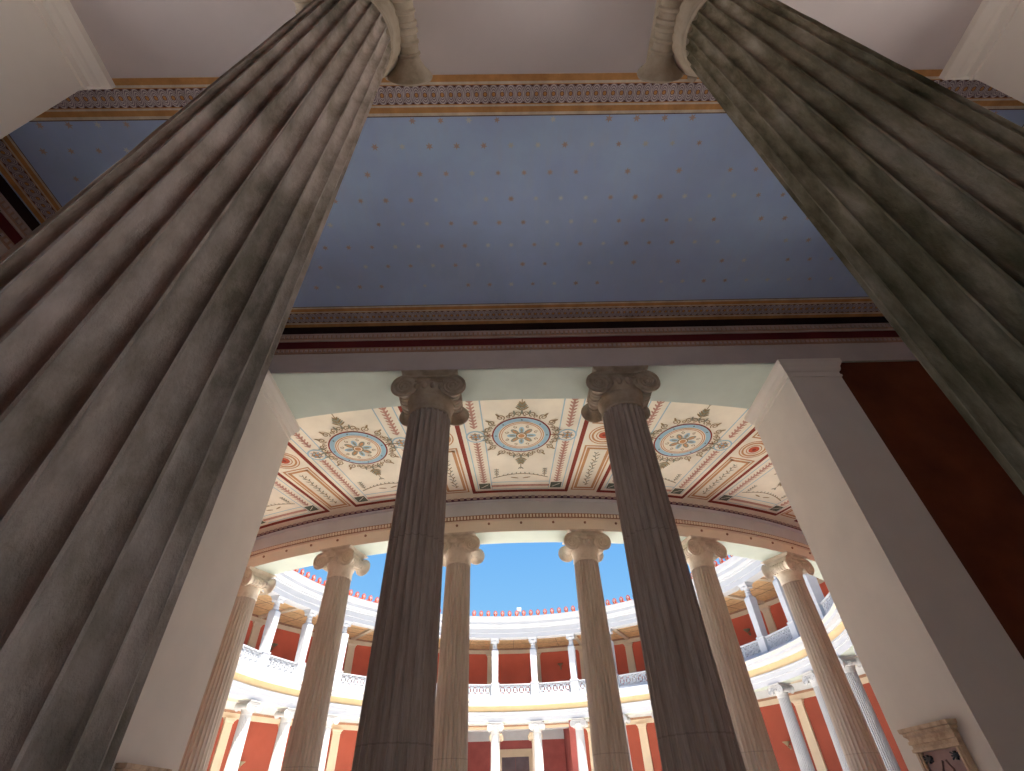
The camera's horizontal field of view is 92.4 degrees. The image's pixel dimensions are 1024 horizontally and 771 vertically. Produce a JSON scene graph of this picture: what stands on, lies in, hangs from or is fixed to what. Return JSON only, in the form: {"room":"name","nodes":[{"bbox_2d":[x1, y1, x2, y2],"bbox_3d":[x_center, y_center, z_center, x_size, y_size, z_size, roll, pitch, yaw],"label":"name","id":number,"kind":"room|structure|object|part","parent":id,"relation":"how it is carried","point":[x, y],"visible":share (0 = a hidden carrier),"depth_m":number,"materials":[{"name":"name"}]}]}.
{"room":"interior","nodes":[
{"label":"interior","id":0,"kind":"room"},
{"bbox_2d":[207,700,359,770],"bbox_3d":[-13.236,17.755,23.700,18.074,8.900,44.092,-1,-42,-1],"label":"wall","id":1,"kind":"structure","parent":0,"point":[263,728],"depth_m":34.69,"materials":[{"name":"red paint"}]},
{"bbox_2d":[0,110,1023,306],"bbox_3d":[0.196,-2.829,7.863,15.800,0.302,4.987,-1,-42,-1],"label":"ceiling","id":2,"kind":"structure","parent":0,"point":[628,207],"depth_m":7.76,"materials":[{"name":"blue paint"}]},
{"bbox_2d":[0,134,61,223],"bbox_3d":[-7.102,-2.446,7.766,0.510,0.001,4.247,-1,-42,-1],"label":"painted border","id":3,"kind":"structure","parent":2,"relation":"attached to","point":[15,167],"depth_m":7.17,"materials":[{"name":"paint"}]},
{"bbox_2d":[29,69,1023,121],"bbox_3d":[0.198,-3.844,6.493,15.120,0.001,0.510,-1,-42,-1],"label":"painted border","id":4,"kind":"structure","parent":2,"relation":"attached to","point":[452,95],"depth_m":6.50,"materials":[{"name":"paint"}]},
{"bbox_2d":[111,68,943,77],"bbox_3d":[0.197,-4.122,6.164,15.200,0.030,0.350,-1,-42,-1],"label":"trim","id":5,"kind":"structure","parent":2,"relation":"attached to","point":[908,68],"depth_m":6.27,"materials":[{"name":"paint"}]},
{"bbox_2d":[285,297,883,327],"bbox_3d":[0.204,-1.360,9.284,15.120,0.001,0.510,-1,-42,-1],"label":"painted border","id":6,"kind":"structure","parent":2,"relation":"attached to","point":[766,308],"depth_m":9.29,"materials":[{"name":"paint"}]},
{"bbox_2d":[253,576,777,650],"bbox_3d":[0.115,14.675,35.138,44.680,0.420,31.426,-1,-42,-1],"label":"ceiling","id":7,"kind":"structure","parent":0,"point":[763,589],"depth_m":39.16,"materials":[{"name":"beige stone"}]},
{"bbox_2d":[241,640,792,697],"bbox_3d":[0.239,14.010,26.858,45.280,0.079,45.280,-1,-42,-1],"label":"floor","id":8,"kind":"structure","parent":0,"point":[792,640],"depth_m":37.34,"materials":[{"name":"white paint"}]},
{"bbox_2d":[239,644,261,666],"bbox_3d":[-15.986,16.182,29.420,0.260,0.960,2.604,-9,-42,8],"label":"balustrade","id":9,"kind":"object","parent":8,"relation":"on","point":[250,655],"visible":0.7,"depth_m":29.72,"materials":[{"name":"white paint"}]},
{"bbox_3d":[-15.975,16.466,29.168,0.240,0.200,2.540,-9,-42,8],"label":"rail","id":10,"kind":"part","parent":9,"relation":"part of","materials":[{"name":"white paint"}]},
{"bbox_3d":[-15.997,15.861,29.706,0.260,0.100,2.540,-9,-42,8],"label":"rail","id":11,"kind":"part","parent":9,"relation":"part of","materials":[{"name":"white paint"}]},
{"bbox_2d":[258,595,286,669],"bbox_3d":[-15.703,15.960,31.746,0.700,4.368,0.780,-13,-43,12],"label":"pillar","id":12,"kind":"structure","parent":8,"relation":"on","point":[273,616],"depth_m":31.64,"materials":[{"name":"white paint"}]},
{"bbox_2d":[266,655,296,676],"bbox_3d":[-15.025,18.214,31.743,0.260,0.960,2.604,-17,-44,16],"label":"balustrade","id":13,"kind":"object","parent":8,"relation":"on","point":[280,665],"visible":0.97,"depth_m":31.80,"materials":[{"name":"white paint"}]},
{"bbox_3d":[-15.015,18.498,31.490,0.240,0.200,2.540,-17,-44,16],"label":"rail","id":14,"kind":"part","parent":13,"relation":"part of","materials":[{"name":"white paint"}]},
{"bbox_3d":[-15.037,17.893,32.028,0.260,0.100,2.540,-17,-44,16],"label":"rail","id":15,"kind":"part","parent":13,"relation":"part of","materials":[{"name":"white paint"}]},
{"bbox_2d":[294,609,318,678],"bbox_3d":[-14.439,17.924,34.004,0.700,4.368,0.780,-21,-45,20],"label":"pillar","id":16,"kind":"structure","parent":8,"relation":"on","point":[306,631],"depth_m":33.87,"materials":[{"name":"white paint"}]},
{"bbox_2d":[333,620,352,686],"bbox_3d":[-12.619,19.675,36.045,0.700,4.368,0.780,-30,-49,28],"label":"pillar","id":17,"kind":"structure","parent":8,"relation":"on","point":[344,638],"depth_m":35.86,"materials":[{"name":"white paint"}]},
{"bbox_2d":[340,673,366,689],"bbox_3d":[-11.419,21.683,35.787,2.604,0.960,0.260,33,-52,-33],"label":"balustrade","id":18,"kind":"object","parent":8,"relation":"on","point":[347,676],"visible":0.77,"depth_m":35.66,"materials":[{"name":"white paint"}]},
{"bbox_3d":[-11.409,21.967,35.534,2.540,0.200,0.240,33,-52,-33],"label":"rail","id":19,"kind":"part","parent":18,"relation":"part of","materials":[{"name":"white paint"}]},
{"bbox_3d":[-11.431,21.362,36.073,2.540,0.100,0.260,33,-52,-33],"label":"rail","id":20,"kind":"part","parent":18,"relation":"part of","materials":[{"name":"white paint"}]},
{"bbox_2d":[469,684,490,696],"bbox_3d":[-2.962,24.490,39.285,2.604,0.960,0.260,6,-42,-9],"label":"balustrade","id":21,"kind":"object","parent":8,"relation":"on","point":[483,694],"visible":0.71,"depth_m":39.34,"materials":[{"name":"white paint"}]},
{"bbox_3d":[-2.974,24.169,39.571,2.540,0.100,0.260,6,-42,-9],"label":"rail","id":22,"kind":"part","parent":21,"relation":"part of","materials":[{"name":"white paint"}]},
{"bbox_3d":[-2.952,24.774,39.033,2.540,0.200,0.240,6,-42,-9],"label":"rail","id":23,"kind":"part","parent":21,"relation":"part of","materials":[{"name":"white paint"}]},
{"bbox_2d":[490,638,499,696],"bbox_3d":[-1.416,23.393,40.680,0.780,4.368,0.700,3,-42,-5],"label":"pillar","id":24,"kind":"structure","parent":8,"relation":"on","point":[494,685],"depth_m":40.38,"materials":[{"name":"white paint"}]},
{"bbox_2d":[499,683,530,696],"bbox_3d":[0.254,24.631,39.575,2.604,0.960,0.260,-1,-42,-1],"label":"balustrade","id":25,"kind":"object","parent":8,"relation":"on","point":[511,686],"visible":1,"depth_m":39.55,"materials":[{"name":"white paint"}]},
{"bbox_3d":[0.242,24.310,39.861,2.540,0.100,0.260,-1,-42,-1],"label":"rail","id":26,"kind":"part","parent":25,"relation":"part of","materials":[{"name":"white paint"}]},
{"bbox_3d":[0.264,24.915,39.322,2.540,0.200,0.240,-1,-42,-1],"label":"rail","id":27,"kind":"part","parent":25,"relation":"part of","materials":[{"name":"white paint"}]},
{"bbox_2d":[528,636,539,695],"bbox_3d":[1.831,23.324,40.734,0.780,4.368,0.700,-5,-42,3],"label":"pillar","id":28,"kind":"structure","parent":8,"relation":"on","point":[533,652],"depth_m":40.45,"materials":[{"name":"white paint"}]},
{"bbox_2d":[539,681,570,695],"bbox_3d":[3.469,24.353,39.393,2.604,0.960,0.260,-9,-42,7],"label":"balustrade","id":29,"kind":"object","parent":8,"relation":"on","point":[557,691],"visible":1,"depth_m":39.38,"materials":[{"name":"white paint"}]},
{"bbox_3d":[3.457,24.032,39.679,2.540,0.100,0.260,-9,-42,7],"label":"rail","id":30,"kind":"part","parent":29,"relation":"part of","materials":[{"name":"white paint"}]},
{"bbox_3d":[3.479,24.636,39.140,2.540,0.200,0.240,-9,-42,7],"label":"rail","id":31,"kind":"part","parent":29,"relation":"part of","materials":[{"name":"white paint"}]},
{"bbox_2d":[565,633,579,692],"bbox_3d":[5.014,22.837,40.316,0.780,4.368,0.700,-13,-43,12],"label":"pillar","id":32,"kind":"structure","parent":8,"relation":"on","point":[574,680],"depth_m":40.08,"materials":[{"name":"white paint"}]},
{"bbox_2d":[579,679,585,692],"bbox_3d":[6.560,23.666,38.747,2.604,0.960,0.260,-16,-44,16],"label":"balustrade","id":33,"kind":"object","parent":8,"relation":"on","point":[582,681],"visible":0.21,"depth_m":38.99,"materials":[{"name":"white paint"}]},
{"bbox_2d":[609,628,619,687],"bbox_3d":[8.014,21.950,39.442,0.780,4.368,0.700,-21,-45,20],"label":"pillar","id":34,"kind":"structure","parent":8,"relation":"on","point":[610,629],"depth_m":39.53,"materials":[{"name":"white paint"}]},
{"bbox_2d":[618,671,647,687],"bbox_3d":[9.410,22.596,37.661,2.604,0.960,0.260,-25,-46,24],"label":"balustrade","id":35,"kind":"object","parent":8,"relation":"on","point":[641,673],"visible":0.88,"depth_m":37.70,"materials":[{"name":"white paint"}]},
{"bbox_3d":[9.398,22.275,37.947,2.540,0.100,0.260,-25,-46,24],"label":"rail","id":36,"kind":"part","parent":35,"relation":"part of","materials":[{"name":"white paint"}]},
{"bbox_3d":[9.420,22.880,37.408,2.540,0.200,0.240,-25,-46,24],"label":"rail","id":37,"kind":"part","parent":35,"relation":"part of","materials":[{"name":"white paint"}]},
{"bbox_2d":[740,640,760,659],"bbox_3d":[15.497,17.562,32.252,0.260,0.960,2.604,14,-44,-18],"label":"balustrade","id":38,"kind":"object","parent":8,"relation":"on","point":[748,651],"visible":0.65,"depth_m":32.02,"materials":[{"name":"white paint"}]},
{"bbox_3d":[15.485,17.241,32.538,0.260,0.100,2.540,14,-44,-18],"label":"rail","id":39,"kind":"part","parent":38,"relation":"part of","materials":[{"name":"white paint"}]},
{"bbox_3d":[15.507,17.846,32.000,0.240,0.200,2.540,14,-44,-18],"label":"rail","id":40,"kind":"part","parent":38,"relation":"part of","materials":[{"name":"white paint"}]},
{"bbox_2d":[737,582,769,653],"bbox_3d":[16.077,15.281,32.277,0.700,4.368,0.780,10,-43,-14],"label":"pillar","id":41,"kind":"structure","parent":8,"relation":"on","point":[751,603],"depth_m":32.17,"materials":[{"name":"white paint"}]},
{"bbox_2d":[765,625,792,650],"bbox_3d":[16.447,15.489,29.962,0.260,0.960,2.604,7,-42,-10],"label":"balustrade","id":42,"kind":"object","parent":8,"relation":"on","point":[782,636],"visible":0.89,"depth_m":30.03,"materials":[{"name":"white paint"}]},
{"bbox_3d":[16.436,15.168,30.247,0.260,0.100,2.540,7,-42,-10],"label":"rail","id":43,"kind":"part","parent":42,"relation":"part of","materials":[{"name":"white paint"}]},
{"bbox_3d":[16.457,15.773,29.709,0.240,0.200,2.540,7,-42,-10],"label":"rail","id":44,"kind":"part","parent":42,"relation":"part of","materials":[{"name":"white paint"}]},
{"bbox_2d":[772,576,799,639],"bbox_3d":[16.725,13.152,29.911,0.700,4.368,0.780,3,-42,-5],"label":"pillar","id":45,"kind":"structure","parent":8,"relation":"on","point":[791,623],"depth_m":29.57,"materials":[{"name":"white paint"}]},
{"bbox_2d":[803,574,825,618],"bbox_3d":[16.742,10.993,27.486,0.700,4.368,0.780,-5,-42,3],"label":"pillar","id":46,"kind":"structure","parent":8,"relation":"on","point":[812,584],"depth_m":26.93,"materials":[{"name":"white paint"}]},
{"bbox_2d":[820,593,832,613],"bbox_3d":[16.481,11.212,25.157,0.260,0.960,2.604,-8,-42,7],"label":"balustrade","id":47,"kind":"object","parent":8,"relation":"on","point":[827,602],"visible":0.28,"depth_m":25.69,"materials":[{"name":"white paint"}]},
{"bbox_3d":[16.469,10.891,25.442,0.260,0.100,2.540,-8,-42,7],"label":"rail","id":48,"kind":"part","parent":47,"relation":"part of","materials":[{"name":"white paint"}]},
{"bbox_2d":[468,720,578,770],"bbox_3d":[0.405,33.879,42.374,14.000,8.900,6.400,-1,-42,-1],"label":"wall","id":49,"kind":"structure","parent":0,"point":[557,750],"depth_m":45.81,"materials":[{"name":"red paint"}]},
{"bbox_2d":[500,748,532,770],"bbox_3d":[0.389,36.438,43.578,3.400,6.680,0.200,-1,-42,-1],"label":"door","id":50,"kind":"structure","parent":49,"relation":"in","point":[507,756],"depth_m":45.27,"materials":[{"name":"brown wood"}]},
{"bbox_2d":[468,720,568,731],"bbox_3d":[0.298,29.480,43.145,9.584,1.300,1.574,-1,-42,-1],"label":"trim","id":51,"kind":"structure","parent":49,"relation":"attached to","point":[553,724],"depth_m":42.57,"materials":[{"name":"beige paint"}]},
{"bbox_2d":[244,577,828,694],"bbox_3d":[0.179,16.511,33.622,45.280,5.180,31.848,-1,-42,-1],"label":"wall","id":52,"kind":"structure","parent":0,"point":[514,665],"depth_m":43.78,"materials":[{"name":"red paint"}]},
{"bbox_2d":[261,576,763,639],"bbox_3d":[0.121,13.868,33.758,34.120,0.570,23.999,-1,-42,-1],"label":"trim","id":53,"kind":"structure","parent":52,"relation":"attached to","point":[763,576],"depth_m":35.55,"materials":[{"name":"beige stone"}]},
{"bbox_2d":[262,555,764,639],"bbox_3d":[0.104,14.459,35.528,45.680,2.040,32.130,-1,-42,-1],"label":"entablature","id":54,"kind":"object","parent":52,"relation":"attached to","point":[301,592],"depth_m":38.97,"materials":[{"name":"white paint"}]},
{"bbox_2d":[228,495,854,723],"bbox_3d":[0.261,14.615,26.319,34.400,1.540,34.400,-1,-42,-1],"label":"entablature","id":55,"kind":"structure","parent":0,"point":[507,519],"depth_m":14.44,"materials":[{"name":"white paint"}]},
{"bbox_2d":[227,399,857,706],"bbox_3d":[0.253,14.390,26.520,44.673,0.275,44.673,27,-49,-29],"label":"ceiling","id":56,"kind":"structure","parent":0,"point":[707,455],"depth_m":12.24,"materials":[{"name":"paint"}]},
{"bbox_2d":[568,665,908,770],"bbox_3d":[13.959,17.174,24.154,18.074,8.900,44.092,-1,-42,-1],"label":"wall","id":57,"kind":"structure","parent":0,"point":[641,732],"depth_m":33.86,"materials":[{"name":"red paint"}]},
{"bbox_2d":[783,741,791,749],"bbox_3d":[18.787,24.547,33.456,0.545,0.430,0.520,22,-47,-25],"label":"wall lamp","id":58,"kind":"object","parent":57,"relation":"attached to","point":[786,743],"visible":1,"depth_m":33.43,"materials":[{"name":"brown metal"}]},
{"bbox_2d":[839,361,1023,658],"bbox_3d":[6.883,2.868,6.813,2.110,7.600,1.383,-1,-42,-1],"label":"wall","id":59,"kind":"structure","parent":0,"point":[975,504],"depth_m":7.26,"materials":[{"name":"red paint"}]},
{"bbox_3d":[0.437,1.997,-0.372,16.000,0.300,15.100,-1,-42,-1],"label":"floor","id":60,"kind":"structure","parent":0,"visible":0},
{"bbox_2d":[0,0,115,138],"bbox_3d":[-4.696,-0.740,2.286,1.113,7.598,1.165,-1,-42,-1],"label":"pilaster","id":61,"kind":"object","parent":60,"relation":"on","point":[47,55],"visible":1,"depth_m":4.50,"materials":[{"name":"paint"}]},
{"bbox_2d":[111,370,299,770],"bbox_3d":[-4.686,3.136,6.642,1.113,7.598,1.693,-1,-42,-1],"label":"pilaster","id":62,"kind":"object","parent":60,"relation":"on","point":[159,729],"visible":0.47,"depth_m":6.84,"materials":[{"name":"paint"}]},
{"bbox_2d":[114,763,171,770],"bbox_3d":[-4.110,4.860,5.015,0.140,1.530,0.920,-1,-42,-1],"label":"carved panel","id":63,"kind":"object","parent":62,"relation":"attached to","point":[118,766],"visible":0.95,"depth_m":5.30,"materials":[{"name":"stone"}]},
{"bbox_2d":[0,0,432,770],"bbox_3d":[-1.359,-0.810,2.344,1.296,7.598,1.242,-1,-42,-1],"label":"column","id":64,"kind":"structure","parent":60,"relation":"on","point":[143,321],"depth_m":1.40,"materials":[{"name":"stone"}]},
{"bbox_2d":[69,0,982,76],"bbox_3d":[0.207,-4.257,5.407,15.200,1.534,0.980,-1,-42,-1],"label":"beam","id":65,"kind":"structure","parent":64,"relation":"on","point":[132,38],"depth_m":4.98,"materials":[{"name":"paint"}]},
{"bbox_2d":[351,369,468,770],"bbox_3d":[-1.349,2.883,6.493,1.296,7.598,1.242,-1,-42,-1],"label":"column","id":66,"kind":"structure","parent":60,"relation":"on","point":[395,732],"depth_m":6.29,"materials":[{"name":"brown stone"}]},
{"bbox_2d":[581,365,745,770],"bbox_3d":[2.030,2.811,6.550,1.296,7.598,1.242,-1,-42,-1],"label":"column","id":67,"kind":"structure","parent":60,"relation":"on","point":[695,731],"depth_m":6.28,"materials":[{"name":"brown stone"}]},
{"bbox_2d":[637,0,1023,494],"bbox_3d":[2.020,-0.882,2.400,1.296,7.598,1.242,-1,-42,-1],"label":"column","id":68,"kind":"structure","parent":60,"relation":"on","point":[916,186],"depth_m":2.23,"materials":[{"name":"stone"}]},
{"bbox_2d":[744,358,1023,770],"bbox_3d":[5.367,2.921,6.810,1.113,7.598,1.693,-1,-42,-1],"label":"pilaster","id":69,"kind":"object","parent":60,"relation":"on","point":[927,642],"visible":1,"depth_m":6.62,"materials":[{"name":"paint"}]},
{"bbox_2d":[897,718,978,770],"bbox_3d":[4.916,4.588,5.303,0.140,1.530,0.920,-1,-42,-1],"label":"carved panel","id":70,"kind":"object","parent":69,"relation":"attached to","point":[938,745],"visible":1,"depth_m":5.60,"materials":[{"name":"stone"}]},
{"bbox_3d":[4.899,4.106,5.731,0.140,0.240,0.920,-1,-42,-1],"label":"cornice","id":71,"kind":"part","parent":70,"relation":"part of","materials":[{"name":"stone"}]},
{"bbox_3d":[4.947,4.677,5.224,0.044,1.290,0.630,-1,-42,-1],"label":"panel","id":72,"kind":"part","parent":70,"relation":"part of","materials":[{"name":"pink stone"}]},
{"bbox_2d":[939,0,1023,102],"bbox_3d":[5.357,-0.955,2.454,1.113,7.598,1.165,-1,-42,-1],"label":"pilaster","id":73,"kind":"object","parent":60,"relation":"on","point":[990,51],"visible":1,"depth_m":4.86,"materials":[{"name":"paint"}]},
{"bbox_3d":[0.486,20.833,20.786,62.480,0.288,62.480,-1,-42,-1],"label":"floor","id":74,"kind":"structure","parent":0,"visible":0},
{"bbox_2d":[178,566,275,770],"bbox_3d":[-7.733,8.461,12.351,1.270,7.398,1.133,-21,-45,20],"label":"column","id":75,"kind":"structure","parent":74,"relation":"on","point":[198,751],"depth_m":12.86,"materials":[{"name":"stone"}]},
{"bbox_2d":[224,699,261,770],"bbox_3d":[-15.499,21.565,26.759,1.102,7.398,1.270,-13,-43,12],"label":"column","id":76,"kind":"structure","parent":74,"relation":"on","point":[247,707],"depth_m":28.09,"materials":[{"name":"white stone"}]},
{"bbox_2d":[268,707,295,770],"bbox_3d":[-14.236,23.528,29.016,1.102,7.398,1.270,-21,-45,20],"label":"column","id":77,"kind":"structure","parent":74,"relation":"on","point":[286,714],"depth_m":30.34,"materials":[{"name":"white stone"}]},
{"bbox_2d":[281,544,369,770],"bbox_3d":[-4.636,7.508,11.407,1.270,7.398,1.133,-13,-43,12],"label":"column","id":78,"kind":"structure","parent":74,"relation":"on","point":[305,742],"depth_m":11.85,"materials":[{"name":"stone"}]},
{"bbox_2d":[318,714,339,770],"bbox_3d":[-12.416,25.279,31.058,1.102,7.398,1.270,-30,-49,28],"label":"column","id":79,"kind":"structure","parent":74,"relation":"on","point":[332,718],"depth_m":32.54,"materials":[{"name":"white stone"}]},
{"bbox_2d":[432,531,484,770],"bbox_3d":[-1.333,6.985,10.953,1.270,7.398,1.133,-5,-42,3],"label":"column","id":80,"kind":"structure","parent":74,"relation":"on","point":[461,549],"depth_m":11.27,"materials":[{"name":"stone"}]},
{"bbox_2d":[487,722,503,770],"bbox_3d":[-1.213,28.998,35.693,1.270,7.398,1.102,3,-42,-5],"label":"column","id":81,"kind":"structure","parent":74,"relation":"on","point":[494,728],"depth_m":37.09,"materials":[{"name":"white stone"}]},
{"bbox_2d":[489,733,503,770],"bbox_3d":[-1.268,33.147,40.352,1.270,7.398,1.133,-1,-42,-1],"label":"column","id":82,"kind":"structure","parent":74,"relation":"on","point":[501,738],"depth_m":42.28,"materials":[{"name":"stone"}]},
{"bbox_2d":[528,732,542,770],"bbox_3d":[2.111,33.075,40.409,1.270,7.398,1.133,-1,-42,-1],"label":"column","id":83,"kind":"structure","parent":74,"relation":"on","point":[530,736],"depth_m":42.18,"materials":[{"name":"stone"}]},
{"bbox_2d":[529,720,545,770],"bbox_3d":[2.034,28.928,35.747,1.270,7.398,1.102,-5,-42,3],"label":"column","id":84,"kind":"structure","parent":74,"relation":"on","point":[536,727],"depth_m":37.11,"materials":[{"name":"white stone"}]},
{"bbox_2d":[570,718,587,770],"bbox_3d":[5.217,28.441,35.329,1.270,7.398,1.102,-13,-43,12],"label":"column","id":85,"kind":"structure","parent":74,"relation":"on","point":[578,724],"depth_m":36.70,"materials":[{"name":"white stone"}]},
{"bbox_2d":[558,529,631,770],"bbox_3d":[2.040,6.913,11.009,1.270,7.398,1.133,3,-42,-5],"label":"column","id":86,"kind":"structure","parent":74,"relation":"on","point":[585,547],"depth_m":11.32,"materials":[{"name":"stone"}]},
{"bbox_2d":[623,714,632,770],"bbox_3d":[8.216,27.554,34.454,1.270,7.398,1.102,-21,-45,20],"label":"column","id":87,"kind":"structure","parent":74,"relation":"on","point":[626,718],"depth_m":36.20,"materials":[{"name":"white stone"}]},
{"bbox_2d":[681,535,779,770],"bbox_3d":[5.345,7.295,11.573,1.270,7.398,1.133,11,-43,-14],"label":"column","id":88,"kind":"structure","parent":74,"relation":"on","point":[755,746],"depth_m":11.88,"materials":[{"name":"stone"}]},
{"bbox_2d":[768,682,814,770],"bbox_3d":[16.280,20.885,27.289,1.102,7.398,1.270,10,-43,-14],"label":"column","id":89,"kind":"structure","parent":74,"relation":"on","point":[781,690],"depth_m":28.24,"materials":[{"name":"white stone"}]},
{"bbox_2d":[760,551,886,770],"bbox_3d":[8.446,8.116,12.621,1.270,7.398,1.133,19,-46,-22],"label":"column","id":90,"kind":"structure","parent":74,"relation":"on","point":[860,750],"depth_m":12.95,"materials":[{"name":"stone"}]},
{"bbox_2d":[801,670,849,770],"bbox_3d":[16.928,18.757,24.924,1.102,7.398,1.270,3,-42,-5],"label":"column","id":91,"kind":"structure","parent":74,"relation":"on","point":[809,676],"depth_m":25.94,"materials":[{"name":"white stone"}]},
{"bbox_2d":[837,655,900,770],"bbox_3d":[16.945,16.597,22.498,1.102,7.398,1.270,-5,-42,3],"label":"column","id":92,"kind":"structure","parent":74,"relation":"on","point":[848,662],"depth_m":23.21,"materials":[{"name":"white stone"}]},
{"bbox_3d":[-6.202,3.148,6.595,2.110,7.600,1.383,-1,-42,-1],"label":"wall","id":93,"kind":"structure","parent":0,"visible":0},
{"bbox_2d":[271,360,910,418],"bbox_3d":[0.218,-0.104,10.074,16.000,1.534,2.340,-1,-42,-1],"label":"beam","id":94,"kind":"structure","parent":93,"relation":"on","point":[311,394],"depth_m":9.05,"materials":[{"name":"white paint"}]},
{"bbox_2d":[268,316,917,373],"bbox_3d":[0.220,-0.765,9.070,15.200,1.186,0.078,-1,-42,-1],"label":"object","id":95,"kind":"structure","parent":93,"relation":"attached to","point":[849,339],"depth_m":9.04,"materials":[{"name":"grey stone"}]},
{"bbox_3d":[-7.487,-1.193,2.819,0.400,9.134,14.600,-1,-42,-1],"label":"wall","id":96,"kind":"structure","parent":0,"visible":0},
{"bbox_2d":[0,174,39,256],"bbox_3d":[-7.362,-2.115,7.245,0.078,1.186,4.587,-1,-42,-1],"label":"trim","id":97,"kind":"structure","parent":96,"relation":"attached to","point":[16,221],"depth_m":7.22,"materials":[{"name":"red paint"}]}
]}

